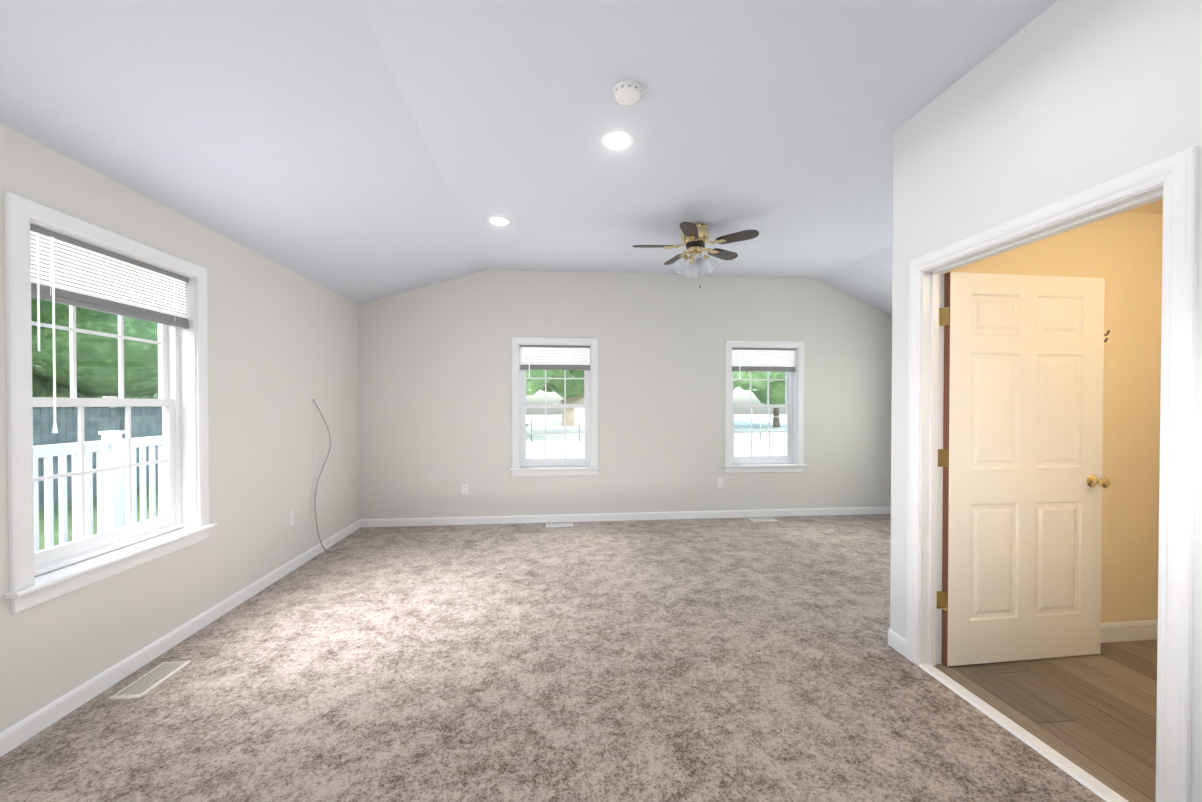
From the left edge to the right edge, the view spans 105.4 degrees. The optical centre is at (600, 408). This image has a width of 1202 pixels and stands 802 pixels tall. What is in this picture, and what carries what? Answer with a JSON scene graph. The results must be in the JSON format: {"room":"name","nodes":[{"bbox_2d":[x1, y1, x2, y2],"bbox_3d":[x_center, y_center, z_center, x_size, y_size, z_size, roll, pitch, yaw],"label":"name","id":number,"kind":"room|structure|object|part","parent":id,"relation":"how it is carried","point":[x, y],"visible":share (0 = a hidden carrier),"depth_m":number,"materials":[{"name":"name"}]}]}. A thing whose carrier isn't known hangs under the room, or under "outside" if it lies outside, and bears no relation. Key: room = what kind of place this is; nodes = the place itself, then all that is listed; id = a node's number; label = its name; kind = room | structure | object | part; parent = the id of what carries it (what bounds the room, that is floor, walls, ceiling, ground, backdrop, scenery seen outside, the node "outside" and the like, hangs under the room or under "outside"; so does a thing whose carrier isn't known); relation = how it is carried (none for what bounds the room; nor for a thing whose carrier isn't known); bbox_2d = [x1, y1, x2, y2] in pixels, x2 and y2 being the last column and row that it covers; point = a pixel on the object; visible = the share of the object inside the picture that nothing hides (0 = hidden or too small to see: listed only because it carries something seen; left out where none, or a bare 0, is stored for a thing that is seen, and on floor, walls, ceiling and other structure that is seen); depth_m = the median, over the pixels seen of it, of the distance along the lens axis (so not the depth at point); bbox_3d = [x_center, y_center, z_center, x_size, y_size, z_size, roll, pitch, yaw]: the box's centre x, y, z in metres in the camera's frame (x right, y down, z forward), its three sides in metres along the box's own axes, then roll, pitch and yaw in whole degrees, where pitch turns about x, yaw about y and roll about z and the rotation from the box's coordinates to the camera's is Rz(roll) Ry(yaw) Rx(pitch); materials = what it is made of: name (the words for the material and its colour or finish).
{"room":"empty bedroom","nodes":[
{"label":"empty bedroom","id":0,"kind":"room"},
{"bbox_2d":[0,123,359,731],"bbox_3d":[-2.380,0.120,1.497,0.160,2.450,7.420,0,1,-6],"label":"wall","id":1,"kind":"structure","parent":0,"point":[283,345],"depth_m":2.97,"materials":[{"name":"white paint"}]},
{"bbox_2d":[4,191,217,614],"bbox_3d":[-2.437,-0.024,2.302,0.210,1.664,1.066,0,1,-6],"label":"window","id":2,"kind":"structure","parent":1,"relation":"in","point":[36,578],"depth_m":2.21,"materials":[{"name":"white"}]},
{"bbox_2d":[30,224,188,432],"bbox_3d":[-2.416,-0.334,2.301,0.042,0.874,0.850,0,1,-6],"label":"window blind","id":3,"kind":"object","parent":2,"relation":"attached to","point":[65,263],"visible":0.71,"depth_m":2.19,"materials":[{"name":"white plastic"}]},
{"bbox_2d":[0,519,359,756],"bbox_3d":[-2.294,1.301,1.518,0.014,0.088,7.100,0,1,-6],"label":"baseboard","id":4,"kind":"structure","parent":1,"relation":"attached to","point":[44,718],"depth_m":2.35,"materials":[{"name":"white wood"}]},
{"bbox_2d":[289,510,293,525],"bbox_3d":[-2.522,0.892,3.732,0.009,0.115,0.070,0,1,-6],"label":"electrical outlet","id":5,"kind":"object","parent":1,"relation":"attached to","point":[291,517],"visible":1,"depth_m":3.73,"materials":[{"name":"white plastic"}]},
{"bbox_2d":[0,514,1105,801],"bbox_3d":[0.828,1.391,1.836,6.610,0.100,7.420,0,1,-6],"label":"floor carpet","id":6,"kind":"object","parent":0,"point":[700,660],"visible":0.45,"depth_m":2.17,"materials":[{"name":"beige carpet"}]},
{"bbox_2d":[108,660,190,699],"bbox_3d":[-2.215,1.333,2.260,0.135,0.007,0.300,0,1,-6],"label":"floor air vent","id":7,"kind":"object","parent":6,"relation":"on","point":[149,680],"visible":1,"depth_m":2.24,"materials":[{"name":"beige metal"}]},
{"bbox_2d":[546,523,572,526],"bbox_3d":[-0.466,1.304,5.131,0.300,0.007,0.135,0,1,-6],"label":"floor air vent","id":8,"kind":"object","parent":6,"relation":"on","point":[560,525],"visible":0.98,"depth_m":5.11,"materials":[{"name":"white metal"}]},
{"bbox_2d":[748,518,777,521],"bbox_3d":[1.901,1.302,5.372,0.300,0.007,0.135,0,1,-6],"label":"floor air vent","id":9,"kind":"object","parent":6,"relation":"on","point":[761,519],"visible":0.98,"depth_m":5.36,"materials":[{"name":"white metal"}]},
{"bbox_2d":[0,0,1162,314],"bbox_3d":[0.828,-1.404,1.808,6.610,0.590,7.420,0,1,-6],"label":"ceiling","id":10,"kind":"structure","parent":0,"point":[362,150],"depth_m":2.28,"materials":[{"name":"white paint"}]},
{"bbox_2d":[487,216,510,225],"bbox_3d":[-0.847,-1.554,3.797,0.192,0.009,0.192,0,1,-6],"label":"recessed light","id":11,"kind":"object","parent":10,"relation":"in","point":[498,220],"visible":1,"depth_m":3.78,"materials":[{"name":"white"}]},
{"bbox_2d":[601,130,633,149],"bbox_3d":[0.096,-1.542,2.636,0.192,0.009,0.192,0,1,-6],"label":"recessed light","id":12,"kind":"object","parent":10,"relation":"in","point":[617,139],"visible":1,"depth_m":2.63,"materials":[{"name":"white glass"}]},
{"bbox_2d":[613,80,641,105],"bbox_3d":[0.128,-1.520,2.218,0.140,0.044,0.140,0,1,-6],"label":"smoke detector","id":13,"kind":"object","parent":10,"relation":"attached to","point":[627,92],"visible":1,"depth_m":2.18,"materials":[{"name":"white plastic"}]},
{"bbox_2d":[632,222,758,287],"bbox_3d":[0.776,-1.300,3.941,1.012,0.521,1.026,0,1,-6],"label":"ceiling fan","id":14,"kind":"object","parent":10,"relation":"hanging from","point":[695,236],"visible":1,"depth_m":3.87,"materials":[{"name":"brown wood"}]},
{"bbox_3d":[0.776,-1.399,3.940,1.012,0.322,1.026,0,1,-6],"label":"motor","id":15,"kind":"part","parent":14,"relation":"part of","materials":[{"name":"gold metal"}]},
{"bbox_2d":[359,269,891,518],"bbox_3d":[0.462,-0.135,5.432,6.290,2.880,0.160,0,1,-6],"label":"wall","id":16,"kind":"structure","parent":0,"point":[435,397],"depth_m":5.33,"materials":[{"name":"white paint"}]},
{"bbox_2d":[462,484,467,493],"bbox_3d":[-1.532,0.908,5.155,0.070,0.115,0.009,0,1,-6],"label":"electrical outlet","id":17,"kind":"object","parent":16,"relation":"attached to","point":[464,488],"visible":1,"depth_m":5.15,"materials":[{"name":"white plastic"}]},
{"bbox_2d":[510,337,599,476],"bbox_3d":[-0.528,-0.021,5.308,1.020,1.584,0.210,0,1,-6],"label":"window","id":18,"kind":"structure","parent":16,"relation":"in","point":[587,464],"depth_m":5.29,"materials":[{"name":"white wood"}]},
{"bbox_2d":[520,345,589,377],"bbox_3d":[-0.526,-0.541,5.281,0.804,0.374,0.042,0,1,-6],"label":"window blind","id":19,"kind":"object","parent":18,"relation":"attached to","point":[558,357],"visible":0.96,"depth_m":5.28,"materials":[{"name":"white plastic"}]},
{"bbox_2d":[360,506,890,527],"bbox_3d":[0.485,1.262,5.361,6.260,0.088,0.014,0,1,-6],"label":"baseboard","id":20,"kind":"structure","parent":16,"relation":"attached to","point":[434,521],"depth_m":5.33,"materials":[{"name":"white wood"}]},
{"bbox_2d":[717,478,722,487],"bbox_3d":[1.419,0.885,5.455,0.070,0.115,0.009,0,1,-6],"label":"electrical outlet","id":21,"kind":"object","parent":16,"relation":"attached to","point":[719,482],"visible":1,"depth_m":5.45,"materials":[{"name":"white plastic"}]},
{"bbox_2d":[723,340,806,472],"bbox_3d":[1.959,-0.024,5.560,1.020,1.584,0.210,0,1,-6],"label":"window","id":22,"kind":"structure","parent":16,"relation":"in","point":[792,460],"depth_m":5.54,"materials":[{"name":"white wood"}]},
{"bbox_2d":[732,348,794,378],"bbox_3d":[1.962,-0.543,5.533,0.804,0.374,0.042,0,1,-6],"label":"window blind","id":23,"kind":"object","parent":22,"relation":"attached to","point":[783,359],"visible":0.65,"depth_m":5.54,"materials":[{"name":"white plastic"}]},
{"bbox_2d":[918,663,1128,801],"bbox_3d":[1.728,1.335,1.914,0.070,0.011,0.935,0,1,-6],"label":"trim","id":24,"kind":"structure","parent":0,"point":[1086,779],"depth_m":1.84,"materials":[{"name":"white wood"}]},
{"bbox_2d":[934,639,1157,801],"bbox_3d":[2.693,1.393,1.432,1.760,0.104,2.320,0,1,-6],"label":"floor","id":25,"kind":"structure","parent":0,"point":[1094,715],"depth_m":2.07,"materials":[{"name":"brown wood"}]},
{"bbox_2d":[890,0,1201,801],"bbox_3d":[1.916,0.416,0.409,0.120,3.880,4.380,0,1,-6],"label":"wall","id":26,"kind":"structure","parent":0,"point":[1058,100],"depth_m":1.59,"materials":[{"name":"white paint"}]},
{"bbox_2d":[888,628,905,649],"bbox_3d":[2.745,1.288,2.710,2.259,0.088,0.014,0,1,-6],"label":"baseboard","id":27,"kind":"structure","parent":26,"relation":"attached to","point":[896,641],"depth_m":2.53,"materials":[{"name":"white wood"}]},
{"bbox_2d":[941,272,1110,665],"bbox_3d":[2.232,0.313,2.428,0.925,2.020,0.181,0,1,-6],"label":"door","id":28,"kind":"structure","parent":26,"relation":"in","point":[1025,482],"depth_m":2.40,"materials":[{"name":"white paint"}]},
{"bbox_2d":[906,146,1198,801],"bbox_3d":[1.764,0.281,1.907,0.158,2.118,1.091,0,1,-6],"label":"door frame","id":29,"kind":"structure","parent":26,"relation":"attached to","point":[1171,181],"depth_m":1.43,"materials":[{"name":"white painted wood"}]},
{"bbox_2d":[1101,620,1157,642],"bbox_3d":[2.539,1.279,2.574,1.555,0.110,0.014,0,1,-6],"label":"baseboard","id":30,"kind":"structure","parent":26,"relation":"attached to","point":[1147,629],"depth_m":2.62,"materials":[{"name":"white wood"}]},
{"bbox_3d":[-2.556,-0.086,4.051,0.006,0.020,0.020,0,1,-6],"label":"wall plate","id":31,"kind":"object","parent":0,"visible":0},
{"bbox_2d":[312,399,347,551],"bbox_3d":[-2.464,0.613,4.163,0.207,1.405,0.253,0,1,-6],"label":"wire","id":32,"kind":"object","parent":31,"relation":"attached to","point":[318,480],"visible":1,"depth_m":4.11,"materials":[{"name":"grey"}]},
{"label":"outside","id":33,"kind":"structure","parent":0,"visible":0},
{"bbox_2d":[31,282,785,551],"bbox_3d":[-1.945,-5.184,19.631,120.000,15.066,120.000,0,1,-6],"label":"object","id":34,"kind":"structure","parent":33,"point":[109,377],"depth_m":8.76,"materials":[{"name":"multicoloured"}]}
]}

